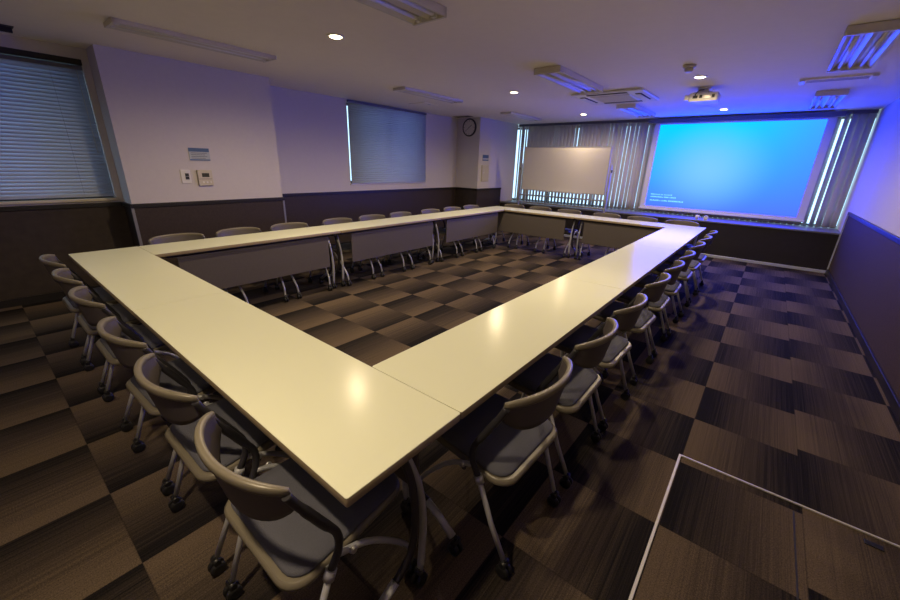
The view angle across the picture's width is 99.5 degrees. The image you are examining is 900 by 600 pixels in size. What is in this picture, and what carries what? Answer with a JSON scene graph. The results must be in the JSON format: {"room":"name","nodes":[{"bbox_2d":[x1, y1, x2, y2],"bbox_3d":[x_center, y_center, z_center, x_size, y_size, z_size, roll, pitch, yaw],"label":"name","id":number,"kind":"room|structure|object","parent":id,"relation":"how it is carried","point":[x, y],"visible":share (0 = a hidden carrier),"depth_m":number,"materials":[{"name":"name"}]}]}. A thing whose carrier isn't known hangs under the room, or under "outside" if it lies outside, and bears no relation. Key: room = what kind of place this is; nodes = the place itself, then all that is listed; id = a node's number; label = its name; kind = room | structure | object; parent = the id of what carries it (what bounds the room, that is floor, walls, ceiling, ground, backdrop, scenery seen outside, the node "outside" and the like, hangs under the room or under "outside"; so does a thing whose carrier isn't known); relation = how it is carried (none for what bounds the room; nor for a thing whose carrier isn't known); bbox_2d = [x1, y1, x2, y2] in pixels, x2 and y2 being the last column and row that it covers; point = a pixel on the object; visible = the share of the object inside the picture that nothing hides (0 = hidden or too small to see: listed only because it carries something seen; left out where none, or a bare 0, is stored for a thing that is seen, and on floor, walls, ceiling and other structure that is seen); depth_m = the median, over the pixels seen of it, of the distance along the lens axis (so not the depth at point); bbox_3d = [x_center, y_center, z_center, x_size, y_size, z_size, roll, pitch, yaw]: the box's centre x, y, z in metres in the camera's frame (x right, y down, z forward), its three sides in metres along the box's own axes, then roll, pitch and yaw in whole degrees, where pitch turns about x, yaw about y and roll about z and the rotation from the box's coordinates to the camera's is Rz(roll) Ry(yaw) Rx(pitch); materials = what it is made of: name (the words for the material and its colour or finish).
{"room":"conference room","nodes":[
{"label":"conference room","id":0,"kind":"room"},
{"bbox_2d":[0,33,123,206],"bbox_3d":[-5.016,-0.912,2.858,0.200,2.466,3.920,17,24,36],"label":"wall","id":1,"kind":"structure","parent":0,"point":[9,41],"depth_m":3.87,"materials":[{"name":"paint"}]},
{"bbox_2d":[0,46,81,65],"bbox_3d":[-4.261,-2.195,3.241,0.100,0.050,1.660,17,24,36],"label":"trim","id":2,"kind":"structure","parent":1,"relation":"attached to","point":[3,50],"depth_m":3.61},
{"bbox_2d":[0,285,100,308],"bbox_3d":[-4.967,0.245,3.177,0.018,0.075,3.890,17,24,36],"label":"baseboard","id":3,"kind":"structure","parent":1,"relation":"attached to","point":[60,294],"depth_m":3.93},
{"bbox_2d":[0,196,113,200],"bbox_3d":[-4.354,-1.610,3.513,0.050,1.340,1.660,17,24,36],"label":"window","id":4,"kind":"structure","parent":1,"relation":"in","point":[105,196],"depth_m":3.99,"materials":[{"name":"metal"}]},
{"bbox_2d":[0,54,114,199],"bbox_3d":[-4.281,-1.568,3.464,0.049,1.273,1.656,17,24,36],"label":"blind","id":5,"kind":"object","parent":1,"relation":"attached to","point":[50,143],"visible":1,"depth_m":3.79,"materials":[{"name":"white plastic"}]},
{"bbox_2d":[0,197,118,204],"bbox_3d":[-4.304,-0.944,3.689,0.150,0.030,1.700,17,24,36],"label":"trim","id":6,"kind":"structure","parent":1,"relation":"attached to","point":[64,200],"depth_m":3.90,"materials":[{"name":"beige plastic"}]},
{"bbox_2d":[0,202,121,211],"bbox_3d":[-4.945,-0.617,2.877,0.026,0.045,3.894,17,24,36],"label":"trim","id":7,"kind":"structure","parent":1,"relation":"attached to","point":[103,204],"depth_m":3.92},
{"bbox_2d":[0,206,133,300],"bbox_3d":[-4.956,-0.163,3.053,0.012,0.928,3.920,17,24,36],"label":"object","id":8,"kind":"structure","parent":1,"relation":"attached to","point":[25,236],"depth_m":3.94,"materials":[{"name":"wood"}]},
{"bbox_2d":[122,202,132,207],"bbox_3d":[-3.586,-1.056,4.228,0.337,0.045,0.026,17,24,36],"label":"trim","id":9,"kind":"structure","parent":1,"relation":"attached to","point":[125,204],"depth_m":4.17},
{"bbox_2d":[124,206,139,246],"bbox_3d":[-3.601,-0.601,4.400,0.323,0.928,0.012,17,24,36],"label":"trim","id":10,"kind":"structure","parent":1,"relation":"attached to","point":[127,210],"depth_m":4.32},
{"bbox_2d":[86,44,282,203],"bbox_3d":[-3.200,-1.586,4.908,0.735,2.466,1.720,17,24,36],"label":"wall pier","id":11,"kind":"object","parent":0,"point":[154,109],"visible":0.57,"depth_m":4.34,"materials":[{"name":"paint"}]},
{"bbox_2d":[131,208,142,245],"bbox_3d":[-3.479,-0.565,4.309,0.018,0.928,0.026,17,24,36],"label":"trim","id":12,"kind":"structure","parent":11,"relation":"attached to","point":[132,209],"depth_m":4.21,"materials":[{"name":"grey metal"}]},
{"bbox_2d":[180,170,191,182],"bbox_3d":[-3.095,-1.448,4.463,0.014,0.150,0.100,17,24,36],"label":"light switch","id":13,"kind":"object","parent":11,"relation":"attached to","point":[185,174],"visible":1,"depth_m":4.46,"materials":[{"name":"white plastic"}]},
{"bbox_2d":[188,148,210,160],"bbox_3d":[-2.974,-1.728,4.517,0.009,0.140,0.220,17,24,36],"label":"wall sign","id":14,"kind":"object","parent":11,"relation":"attached to","point":[199,154],"visible":1,"depth_m":4.52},
{"bbox_2d":[196,170,213,185],"bbox_3d":[-2.962,-1.480,4.609,0.034,0.180,0.160,17,24,36],"label":"thermostat","id":15,"kind":"object","parent":11,"relation":"attached to","point":[205,178],"visible":1,"depth_m":4.60,"materials":[{"name":"beige plastic"}]},
{"bbox_2d":[132,197,284,207],"bbox_3d":[-2.906,-1.234,4.789,0.026,0.045,1.746,17,24,36],"label":"trim","id":16,"kind":"structure","parent":11,"relation":"attached to","point":[164,204],"depth_m":4.65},
{"bbox_2d":[134,200,284,266],"bbox_3d":[-2.933,-0.775,4.946,0.012,0.928,1.720,17,24,36],"label":"trim","id":17,"kind":"structure","parent":11,"relation":"attached to","point":[208,219],"depth_m":4.72,"materials":[{"name":"wood"}]},
{"bbox_2d":[283,200,286,222],"bbox_3d":[-2.385,-0.982,5.577,0.010,0.928,0.026,17,24,36],"label":"trim","id":18,"kind":"structure","parent":11,"relation":"attached to","point":[283,200],"depth_m":5.47,"materials":[{"name":"grey metal"}]},
{"bbox_2d":[270,86,457,193],"bbox_3d":[-1.401,-2.419,7.402,0.200,2.466,4.630,17,24,36],"label":"wall","id":19,"kind":"structure","parent":0,"point":[311,129],"depth_m":6.29,"materials":[{"name":"paint"}]},
{"bbox_2d":[282,187,455,196],"bbox_3d":[-1.322,-2.126,7.431,0.026,0.045,4.578,17,24,36],"label":"trim","id":20,"kind":"structure","parent":19,"relation":"attached to","point":[442,188],"depth_m":7.01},
{"bbox_2d":[285,189,454,243],"bbox_3d":[-1.341,-1.670,7.598,0.012,0.928,4.630,17,24,36],"label":"trim","id":21,"kind":"structure","parent":19,"relation":"attached to","point":[312,210],"depth_m":7.09,"materials":[{"name":"wood"}]},
{"bbox_2d":[347,100,426,183],"bbox_3d":[-1.126,-2.962,7.331,0.049,1.354,1.948,17,24,36],"label":"blind","id":22,"kind":"object","parent":19,"relation":"attached to","point":[388,144],"visible":1,"depth_m":7.23,"materials":[{"name":"fabric"}]},
{"bbox_2d":[350,182,424,184],"bbox_3d":[-1.211,-2.332,7.601,0.122,0.020,1.960,17,24,36],"label":"trim","id":23,"kind":"structure","parent":19,"relation":"attached to","point":[411,182],"depth_m":7.44,"materials":[{"name":"white plastic"}]},
{"bbox_2d":[331,226,445,244],"bbox_3d":[-1.342,-1.265,7.732,0.018,0.075,4.570,17,24,36],"label":"baseboard","id":24,"kind":"structure","parent":19,"relation":"attached to","point":[443,226],"depth_m":7.07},
{"bbox_2d":[455,189,476,217],"bbox_3d":[0.368,-2.154,9.108,0.634,0.928,0.012,17,24,36],"label":"trim","id":25,"kind":"structure","parent":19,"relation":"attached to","point":[462,197],"depth_m":9.02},
{"bbox_2d":[456,187,477,190],"bbox_3d":[0.378,-2.611,8.939,0.660,0.045,0.026,17,24,36],"label":"trim","id":26,"kind":"structure","parent":19,"relation":"attached to","point":[474,189],"depth_m":8.90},
{"bbox_2d":[0,231,899,599],"bbox_3d":[0.086,0.063,4.389,7.406,0.100,12.550,17,24,36],"label":"floor","id":27,"kind":"structure","parent":0,"point":[765,381],"depth_m":2.15,"materials":[{"name":"carpet"}]},
{"bbox_2d":[39,254,118,364],"bbox_3d":[-2.719,0.008,2.998,0.510,0.773,0.549,17,24,36],"label":"chair","id":28,"kind":"object","parent":27,"relation":"on","point":[51,262],"visible":0.37,"depth_m":2.83,"materials":[{"name":"beige plastic"}]},
{"bbox_2d":[51,268,167,393],"bbox_3d":[-2.282,0.140,2.666,0.510,0.773,0.549,17,24,36],"label":"chair","id":29,"kind":"object","parent":27,"relation":"on","point":[65,278],"visible":0.41,"depth_m":2.50,"materials":[{"name":"beige plastic"}]},
{"bbox_2d":[68,286,179,431],"bbox_3d":[-1.844,0.272,2.334,0.510,0.773,0.549,17,25,36],"label":"chair","id":30,"kind":"object","parent":27,"relation":"on","point":[93,312],"visible":0.59,"depth_m":2.15,"materials":[{"name":"beige plastic"}]},
{"bbox_2d":[68,246,223,420],"bbox_3d":[-2.206,0.130,2.779,1.797,0.720,0.447,17,24,36],"label":"folding table","id":31,"kind":"object","parent":27,"relation":"on","point":[135,277],"visible":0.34,"depth_m":2.49,"materials":[{"name":"beige laminate"}]},
{"bbox_2d":[96,316,223,495],"bbox_3d":[-1.325,0.428,1.940,0.510,0.773,0.549,16,24,35],"label":"chair","id":32,"kind":"object","parent":27,"relation":"on","point":[127,352],"visible":0.52,"depth_m":1.76,"materials":[{"name":"beige plastic"}]},
{"bbox_2d":[148,233,227,292],"bbox_3d":[-2.464,-0.211,3.636,0.549,0.773,0.510,17,24,36],"label":"chair","id":33,"kind":"object","parent":27,"relation":"on","point":[168,238],"visible":0.14,"depth_m":3.67,"materials":[{"name":"beige plastic"}]},
{"bbox_2d":[133,353,289,576],"bbox_3d":[-0.888,0.560,1.608,0.510,0.773,0.549,17,24,36],"label":"chair","id":34,"kind":"object","parent":27,"relation":"on","point":[184,411],"visible":0.7,"depth_m":1.42,"materials":[{"name":"beige plastic"}]},
{"bbox_2d":[138,226,340,288],"bbox_3d":[-2.017,-0.300,4.004,0.447,0.720,1.797,17,24,36],"label":"folding table","id":35,"kind":"object","parent":27,"relation":"on","point":[223,269],"visible":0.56,"depth_m":3.77,"materials":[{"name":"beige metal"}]},
{"bbox_2d":[215,227,288,302],"bbox_3d":[-2.107,-0.348,4.051,0.549,0.773,0.510,16,24,35],"label":"chair","id":36,"kind":"object","parent":27,"relation":"on","point":[239,230],"visible":0.39,"depth_m":4.12,"materials":[{"name":"beige plastic"}]},
{"bbox_2d":[133,291,459,599],"bbox_3d":[-0.812,0.550,1.721,1.797,0.720,0.447,17,24,36],"label":"folding table","id":37,"kind":"object","parent":27,"relation":"on","point":[349,424],"visible":0.87,"depth_m":1.31,"materials":[{"name":"beige laminate"}]},
{"bbox_2d":[270,222,332,298],"bbox_3d":[-1.750,-0.485,4.467,0.549,0.773,0.510,17,25,37],"label":"chair","id":38,"kind":"object","parent":27,"relation":"on","point":[290,225],"visible":0.46,"depth_m":4.54,"materials":[{"name":"beige plastic"}]},
{"bbox_2d":[194,411,416,599],"bbox_3d":[-0.450,0.692,1.276,0.510,0.773,0.549,17,25,36],"label":"chair","id":39,"kind":"object","parent":27,"relation":"on","point":[297,531],"visible":0.85,"depth_m":1.11,"materials":[{"name":"beige plastic"}]},
{"bbox_2d":[322,218,375,285],"bbox_3d":[-1.327,-0.648,4.960,0.549,0.773,0.510,16,24,35],"label":"chair","id":40,"kind":"object","parent":27,"relation":"on","point":[346,247],"visible":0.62,"depth_m":4.94,"materials":[{"name":"beige plastic"}]},
{"bbox_2d":[321,215,440,286],"bbox_3d":[-0.880,-0.737,5.329,0.447,0.720,1.797,17,24,36],"label":"folding table","id":41,"kind":"object","parent":27,"relation":"on","point":[368,244],"visible":0.89,"depth_m":5.04,"materials":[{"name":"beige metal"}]},
{"bbox_2d":[358,214,405,276],"bbox_3d":[-0.970,-0.785,5.377,0.549,0.773,0.510,18,25,37],"label":"chair","id":42,"kind":"object","parent":27,"relation":"on","point":[371,216],"visible":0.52,"depth_m":5.46,"materials":[{"name":"beige plastic"}]},
{"bbox_2d":[387,211,431,269],"bbox_3d":[-0.613,-0.922,5.792,0.549,0.773,0.510,16,24,35],"label":"chair","id":43,"kind":"object","parent":27,"relation":"on","point":[402,213],"visible":0.48,"depth_m":5.86,"materials":[{"name":"beige plastic"}]},
{"bbox_2d":[417,209,458,261],"bbox_3d":[-0.189,-1.084,6.285,0.549,0.773,0.510,17,24,36],"label":"chair","id":44,"kind":"object","parent":27,"relation":"on","point":[424,211],"visible":0.53,"depth_m":6.32,"materials":[{"name":"beige plastic"}]},
{"bbox_2d":[440,207,477,255],"bbox_3d":[0.168,-1.221,6.702,0.549,0.773,0.510,18,25,38],"label":"chair","id":45,"kind":"object","parent":27,"relation":"on","point":[446,209],"visible":0.43,"depth_m":6.77,"materials":[{"name":"beige plastic"}]},
{"bbox_2d":[421,207,503,261],"bbox_3d":[0.258,-1.173,6.654,0.447,0.720,1.797,17,24,36],"label":"folding table","id":46,"kind":"object","parent":27,"relation":"on","point":[459,227],"visible":0.92,"depth_m":6.38,"materials":[{"name":"beige laminate"}]},
{"bbox_2d":[459,205,494,250],"bbox_3d":[0.525,-1.358,7.117,0.549,0.773,0.510,18,25,37],"label":"chair","id":47,"kind":"object","parent":27,"relation":"on","point":[464,206],"visible":0.44,"depth_m":7.20,"materials":[{"name":"beige plastic"}]},
{"bbox_2d":[420,356,572,579],"bbox_3d":[0.179,0.586,1.628,0.549,0.773,0.510,17,25,37],"label":"chair","id":48,"kind":"object","parent":27,"relation":"on","point":[502,438],"visible":0.88,"depth_m":1.45,"materials":[{"name":"beige plastic"}]},
{"bbox_2d":[372,277,623,556],"bbox_3d":[0.421,0.435,2.152,0.447,0.720,1.797,17,24,36],"label":"folding table","id":49,"kind":"object","parent":27,"relation":"on","point":[461,367],"visible":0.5,"depth_m":1.69,"materials":[{"name":"beige laminate"}]},
{"bbox_2d":[490,204,524,247],"bbox_3d":[1.145,-1.480,7.514,0.510,0.773,0.549,17,25,37],"label":"chair","id":50,"kind":"object","parent":27,"relation":"on","point":[505,205],"visible":0.42,"depth_m":7.57,"materials":[{"name":"beige plastic"}]},
{"bbox_2d":[515,206,551,251],"bbox_3d":[1.582,-1.349,7.182,0.510,0.773,0.549,17,25,37],"label":"chair","id":51,"kind":"object","parent":27,"relation":"on","point":[532,207],"visible":0.5,"depth_m":7.24,"materials":[{"name":"beige plastic"}]},
{"bbox_2d":[486,206,582,257],"bbox_3d":[1.491,-1.289,7.085,1.797,0.720,0.447,17,24,36],"label":"folding table","id":52,"kind":"object","parent":27,"relation":"on","point":[546,224],"visible":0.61,"depth_m":6.79,"materials":[{"name":"beige laminate"}]},
{"bbox_2d":[542,209,581,257],"bbox_3d":[2.020,-1.217,6.849,0.510,0.773,0.549,18,25,37],"label":"chair","id":53,"kind":"object","parent":27,"relation":"on","point":[567,230],"visible":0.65,"depth_m":6.87,"materials":[{"name":"beige plastic"}]},
{"bbox_2d":[508,317,618,488],"bbox_3d":[0.537,0.449,2.044,0.549,0.773,0.510,17,24,36],"label":"chair","id":54,"kind":"object","parent":27,"relation":"on","point":[584,380],"visible":0.52,"depth_m":1.90,"materials":[{"name":"beige plastic"}]},
{"bbox_2d":[518,146,612,245],"bbox_3d":[2.377,-2.296,8.227,2.044,1.898,0.520,17,24,36],"label":"whiteboard","id":55,"kind":"object","parent":27,"relation":"on","point":[558,169],"visible":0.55,"depth_m":8.00,"materials":[{"name":"metal"}]},
{"bbox_2d":[578,213,620,259],"bbox_3d":[2.539,-1.060,6.456,0.510,0.773,0.549,17,25,36],"label":"chair","id":56,"kind":"object","parent":27,"relation":"on","point":[609,215],"visible":0.35,"depth_m":6.51,"materials":[{"name":"beige plastic"}]},
{"bbox_2d":[554,293,647,430],"bbox_3d":[0.893,0.312,2.460,0.549,0.773,0.510,18,25,37],"label":"chair","id":57,"kind":"object","parent":27,"relation":"on","point":[627,317],"visible":0.51,"depth_m":2.32,"materials":[{"name":"beige plastic"}]},
{"bbox_2d":[562,244,675,378],"bbox_3d":[1.559,-0.002,3.477,0.447,0.720,1.797,17,24,36],"label":"folding table","id":58,"kind":"object","parent":27,"relation":"on","point":[623,268],"visible":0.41,"depth_m":3.14,"materials":[{"name":"beige laminate"}]},
{"bbox_2d":[593,273,670,385],"bbox_3d":[1.317,0.149,2.953,0.549,0.773,0.510,18,25,37],"label":"chair","id":59,"kind":"object","parent":27,"relation":"on","point":[654,291],"visible":0.49,"depth_m":2.77,"materials":[{"name":"beige plastic"}]},
{"bbox_2d":[616,216,657,249],"bbox_3d":[2.976,-0.928,6.123,0.510,0.773,0.549,17,25,36],"label":"chair","id":60,"kind":"object","parent":27,"relation":"on","point":[638,218],"visible":0.2,"depth_m":6.20,"materials":[{"name":"beige plastic"}]},
{"bbox_2d":[574,215,705,259],"bbox_3d":[2.885,-0.869,6.027,1.797,0.720,0.447,17,24,36],"label":"folding table","id":61,"kind":"object","parent":27,"relation":"on","point":[600,231],"visible":0.58,"depth_m":5.97,"materials":[{"name":"beige laminate"}]},
{"bbox_2d":[616,260,684,357],"bbox_3d":[1.674,0.012,3.369,0.549,0.773,0.510,16,24,35],"label":"chair","id":62,"kind":"object","parent":27,"relation":"on","point":[674,270],"visible":0.39,"depth_m":3.19,"materials":[{"name":"beige plastic"}]},
{"bbox_2d":[627,250,695,336],"bbox_3d":[2.031,-0.125,3.785,0.549,0.773,0.510,16,24,34],"label":"chair","id":63,"kind":"object","parent":27,"relation":"on","point":[672,290],"visible":0.32,"depth_m":3.62,"materials":[{"name":"beige plastic"}]},
{"bbox_2d":[631,227,701,286],"bbox_3d":[2.696,-0.438,4.802,0.447,0.720,1.797,17,24,36],"label":"folding table","id":64,"kind":"object","parent":27,"relation":"on","point":[676,239],"visible":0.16,"depth_m":4.53,"materials":[{"name":"white laminate"}]},
{"bbox_2d":[651,241,705,316],"bbox_3d":[2.455,-0.287,4.278,0.549,0.773,0.510,17,24,36],"label":"chair","id":65,"kind":"object","parent":27,"relation":"on","point":[683,276],"visible":0.37,"depth_m":4.10,"materials":[{"name":"beige plastic"}]},
{"bbox_2d":[664,220,698,248],"bbox_3d":[3.414,-0.796,5.791,0.510,0.773,0.549,16,24,35],"label":"chair","id":66,"kind":"object","parent":27,"relation":"on","point":[676,222],"visible":0.18,"depth_m":5.84,"materials":[{"name":"beige plastic"}]},
{"bbox_2d":[657,236,712,303],"bbox_3d":[2.812,-0.424,4.694,0.549,0.773,0.510,17,25,37],"label":"chair","id":67,"kind":"object","parent":27,"relation":"on","point":[694,265],"visible":0.34,"depth_m":4.55,"materials":[{"name":"beige plastic"}]},
{"bbox_2d":[673,230,717,292],"bbox_3d":[3.169,-0.561,5.110,0.549,0.773,0.510,17,24,36],"label":"chair","id":68,"kind":"object","parent":27,"relation":"on","point":[713,233],"visible":0.3,"depth_m":4.96,"materials":[{"name":"beige plastic"}]},
{"bbox_2d":[628,454,899,599],"bbox_3d":[1.345,1.093,1.444,1.012,0.010,0.997,17,24,36],"label":"floor hatch","id":69,"kind":"object","parent":27,"relation":"on","point":[716,534],"visible":1,"depth_m":1.58,"materials":[{"name":"carpet"}]},
{"bbox_2d":[0,0,899,125],"bbox_3d":[0.162,-2.362,3.525,7.406,0.120,12.550,17,24,36],"label":"ceiling","id":70,"kind":"structure","parent":0,"point":[756,54],"depth_m":3.35,"materials":[{"name":"paint"}]},
{"bbox_2d":[0,24,13,32],"bbox_3d":[-3.741,-2.280,3.201,0.100,0.044,0.100,17,24,36],"label":"bracket","id":71,"kind":"object","parent":70,"relation":"attached to","point":[4,28],"visible":1,"depth_m":3.19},
{"bbox_2d":[103,17,275,62],"bbox_3d":[-2.268,-2.329,3.455,0.240,0.036,1.304,17,24,36],"label":"recessed light","id":72,"kind":"object","parent":70,"relation":"in","point":[111,22],"visible":1,"depth_m":3.33,"materials":[{"name":"white plastic"}]},
{"bbox_2d":[327,33,344,39],"bbox_3d":[-0.961,-2.210,3.201,0.148,0.015,0.148,17,24,36],"label":"recessed light","id":73,"kind":"object","parent":70,"relation":"in","point":[331,35],"visible":1,"depth_m":3.18,"materials":[{"name":"white plastic"}]},
{"bbox_2d":[354,0,446,25],"bbox_3d":[-0.549,-1.799,2.154,0.300,0.060,1.304,17,24,36],"label":"ceiling light fixture","id":74,"kind":"object","parent":70,"relation":"attached to","point":[414,12],"visible":1,"depth_m":2.49,"materials":[{"name":"white plastic"}]},
{"bbox_2d":[415,15,421,22],"bbox_3d":[-0.220,-1.959,2.647,0.036,0.043,0.028,17,24,36],"label":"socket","id":75,"kind":"object","parent":74,"relation":"attached to","point":[418,19],"depth_m":2.64,"materials":[{"name":"white plastic"}]},
{"bbox_2d":[409,102,437,106],"bbox_3d":[-0.473,-3.453,6.734,0.400,0.013,0.400,17,24,36],"label":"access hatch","id":76,"kind":"object","parent":70,"relation":"attached to","point":[420,104],"visible":1,"depth_m":6.70,"materials":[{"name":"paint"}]},
{"bbox_2d":[393,86,462,103],"bbox_3d":[-0.297,-3.086,5.752,0.240,0.036,1.304,17,24,36],"label":"recessed light","id":77,"kind":"object","parent":70,"relation":"in","point":[408,90],"visible":1,"depth_m":5.65,"materials":[{"name":"white plastic"}]},
{"bbox_2d":[500,112,541,120],"bbox_3d":[1.486,-3.770,7.828,0.240,0.036,1.304,17,24,36],"label":"recessed light","id":78,"kind":"object","parent":70,"relation":"in","point":[513,114],"visible":1,"depth_m":7.74,"materials":[{"name":"white plastic"}]},
{"bbox_2d":[534,65,603,93],"bbox_3d":[1.422,-2.555,4.451,0.300,0.060,1.304,17,24,36],"label":"ceiling light fixture","id":79,"kind":"object","parent":70,"relation":"attached to","point":[560,75],"visible":1,"depth_m":4.32,"materials":[{"name":"white plastic"}]},
{"bbox_2d":[514,119,652,210],"bbox_3d":[2.899,-3.150,8.870,3.086,1.815,0.058,17,24,36],"label":"vertical blind","id":80,"kind":"object","parent":70,"relation":"hanging from","point":[594,133],"visible":0.65,"depth_m":8.39,"materials":[{"name":"fabric"}]},
{"bbox_2d":[571,88,658,104],"bbox_3d":[2.362,-2.888,5.437,0.960,0.041,0.960,17,24,36],"label":"air conditioner","id":81,"kind":"object","parent":70,"relation":"attached to","point":[632,95],"visible":1,"depth_m":5.30,"materials":[{"name":"white plastic"}]},
{"bbox_2d":[590,94,639,102],"bbox_3d":[2.361,-2.876,5.441,0.540,0.011,0.540,17,24,36],"label":"grille","id":82,"kind":"object","parent":81,"relation":"attached to","point":[624,97],"depth_m":5.39,"materials":[{"name":"white plastic"}]},
{"bbox_2d":[616,103,655,117],"bbox_3d":[3.204,-3.239,6.527,0.300,0.060,1.304,17,24,36],"label":"ceiling light fixture","id":83,"kind":"object","parent":70,"relation":"attached to","point":[634,109],"visible":1,"depth_m":6.39,"materials":[{"name":"white plastic"}]},
{"bbox_2d":[683,64,696,72],"bbox_3d":[2.352,-2.276,3.745,0.116,0.062,0.116,17,24,36],"label":"smoke detector","id":84,"kind":"object","parent":70,"relation":"attached to","point":[688,68],"visible":1,"depth_m":3.72,"materials":[{"name":"beige plastic"}]},
{"bbox_2d":[692,75,707,78],"bbox_3d":[2.746,-2.444,4.180,0.148,0.015,0.148,17,24,36],"label":"recessed light","id":85,"kind":"object","parent":70,"relation":"in","point":[698,76],"visible":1,"depth_m":4.16,"materials":[{"name":"white plastic"}]},
{"bbox_2d":[684,87,720,104],"bbox_3d":[3.150,-2.553,4.747,0.360,0.164,0.335,17,24,36],"label":"projector","id":86,"kind":"object","parent":70,"relation":"hanging from","point":[703,95],"visible":1,"depth_m":4.68,"materials":[{"name":"white plastic"}]},
{"bbox_2d":[637,111,826,224],"bbox_3d":[5.097,-2.488,7.201,2.595,1.815,0.040,17,24,36],"label":"vertical blind","id":87,"kind":"object","parent":70,"relation":"hanging from","point":[638,209],"visible":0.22,"depth_m":7.58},
{"bbox_2d":[638,110,846,221],"bbox_3d":[5.068,-2.477,7.056,2.840,1.746,0.095,17,24,36],"label":"projection screen","id":88,"kind":"object","parent":70,"relation":"hanging from","point":[762,166],"visible":1,"depth_m":6.91,"materials":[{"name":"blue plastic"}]},
{"bbox_2d":[808,89,849,109],"bbox_3d":[5.063,-2.679,5.116,0.300,0.060,1.304,17,24,36],"label":"ceiling light fixture","id":89,"kind":"object","parent":70,"relation":"attached to","point":[830,99],"visible":1,"depth_m":4.99,"materials":[{"name":"white metal"}]},
{"bbox_2d":[793,109,878,228],"bbox_3d":[6.314,-2.121,6.277,0.550,1.815,0.082,17,24,36],"label":"vertical blind","id":90,"kind":"object","parent":70,"relation":"hanging from","point":[859,129],"visible":0.82,"depth_m":6.21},
{"bbox_2d":[799,73,879,84],"bbox_3d":[4.112,-2.346,4.045,0.610,0.027,0.210,17,24,36],"label":"ceiling vent","id":91,"kind":"object","parent":70,"relation":"in","point":[871,76],"visible":1,"depth_m":4.00,"materials":[{"name":"metal"}]},
{"bbox_2d":[827,19,899,72],"bbox_3d":[3.281,-1.995,3.040,0.300,0.060,1.304,17,24,36],"label":"ceiling light fixture","id":92,"kind":"object","parent":70,"relation":"attached to","point":[860,46],"visible":1,"depth_m":2.90,"materials":[{"name":"white metal"}]},
{"bbox_2d":[456,117,517,200],"bbox_3d":[0.822,-3.104,9.520,0.834,2.466,1.630,17,24,36],"label":"wall column","id":93,"kind":"structure","parent":0,"point":[496,139],"depth_m":8.89,"materials":[{"name":"paint"}]},
{"bbox_2d":[463,118,476,136],"bbox_3d":[0.434,-3.839,8.473,0.370,0.370,0.042,17,24,36],"label":"wall clock","id":94,"kind":"object","parent":93,"relation":"attached to","point":[469,126],"visible":1,"depth_m":8.46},
{"bbox_2d":[481,165,488,180],"bbox_3d":[0.817,-2.943,8.838,0.034,0.360,0.280,17,24,36],"label":"control panel","id":95,"kind":"object","parent":93,"relation":"attached to","point":[485,168],"visible":1,"depth_m":8.81,"materials":[{"name":"beige plastic"}]},
{"bbox_2d":[482,155,488,160],"bbox_3d":[0.817,-3.261,8.732,0.009,0.130,0.240,17,24,36],"label":"wall sign","id":96,"kind":"object","parent":93,"relation":"attached to","point":[485,157],"visible":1,"depth_m":8.73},
{"bbox_2d":[477,189,500,215],"bbox_3d":[0.932,-2.206,9.301,0.012,0.928,1.010,17,24,36],"label":"trim","id":97,"kind":"structure","parent":93,"relation":"attached to","point":[485,198],"depth_m":9.19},
{"bbox_2d":[478,188,500,190],"bbox_3d":[0.951,-2.662,9.134,0.026,0.045,1.010,17,24,36],"label":"trim","id":98,"kind":"structure","parent":93,"relation":"attached to","point":[480,189],"depth_m":9.09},
{"bbox_2d":[836,98,899,236],"bbox_3d":[2.914,-0.304,1.840,0.200,2.466,12.150,17,24,36],"label":"wall","id":99,"kind":"structure","parent":0,"point":[873,196],"depth_m":4.91,"materials":[{"name":"paint"}]},
{"bbox_2d":[827,215,847,268],"bbox_3d":[6.067,-0.883,5.959,0.026,0.878,0.019,17,24,36],"label":"trim","id":100,"kind":"structure","parent":99,"relation":"attached to","point":[847,215],"depth_m":5.95,"materials":[{"name":"metal"}]},
{"bbox_2d":[825,269,899,425],"bbox_3d":[2.501,0.903,1.981,0.018,0.075,11.250,17,24,36],"label":"baseboard","id":101,"kind":"structure","parent":99,"relation":"attached to","point":[886,387],"depth_m":3.23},
{"bbox_2d":[828,216,899,400],"bbox_3d":[2.525,0.505,1.829,0.012,0.928,11.250,17,24,36],"label":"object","id":102,"kind":"structure","parent":99,"relation":"attached to","point":[864,266],"depth_m":3.73,"materials":[{"name":"paint"}]},
{"bbox_2d":[847,212,899,244],"bbox_3d":[2.534,0.045,1.670,0.026,0.045,11.250,17,24,36],"label":"trim","id":103,"kind":"structure","parent":99,"relation":"attached to","point":[876,228],"depth_m":4.13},
{"bbox_3d":[4.065,-2.631,8.475,7.306,2.466,0.200,17,24,36],"label":"wall","id":104,"kind":"structure","parent":0,"visible":0},
{"bbox_2d":[500,202,838,269],"bbox_3d":[3.950,-1.578,8.193,6.257,0.565,0.870,17,24,36],"label":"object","id":105,"kind":"structure","parent":104,"relation":"attached to","point":[795,248],"depth_m":6.54,"materials":[{"name":"wood"}]},
{"bbox_2d":[500,200,839,234],"bbox_3d":[3.955,-1.853,8.078,6.244,0.030,0.900,17,24,36],"label":"trim","id":106,"kind":"structure","parent":104,"relation":"attached to","point":[728,221],"depth_m":7.17,"materials":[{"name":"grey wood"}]},
{"bbox_2d":[512,116,876,225],"bbox_3d":[4.258,-2.852,8.256,6.652,1.800,0.050,17,24,36],"label":"window","id":107,"kind":"structure","parent":104,"relation":"in","point":[851,116],"depth_m":9.15,"materials":[{"name":"metal"}]},
{"bbox_2d":[564,234,825,272],"bbox_3d":[3.651,-1.178,7.968,6.211,0.045,0.035,17,24,36],"label":"baseboard","id":108,"kind":"structure","parent":104,"relation":"attached to","point":[565,235],"depth_m":6.60,"materials":[{"name":"metal"}]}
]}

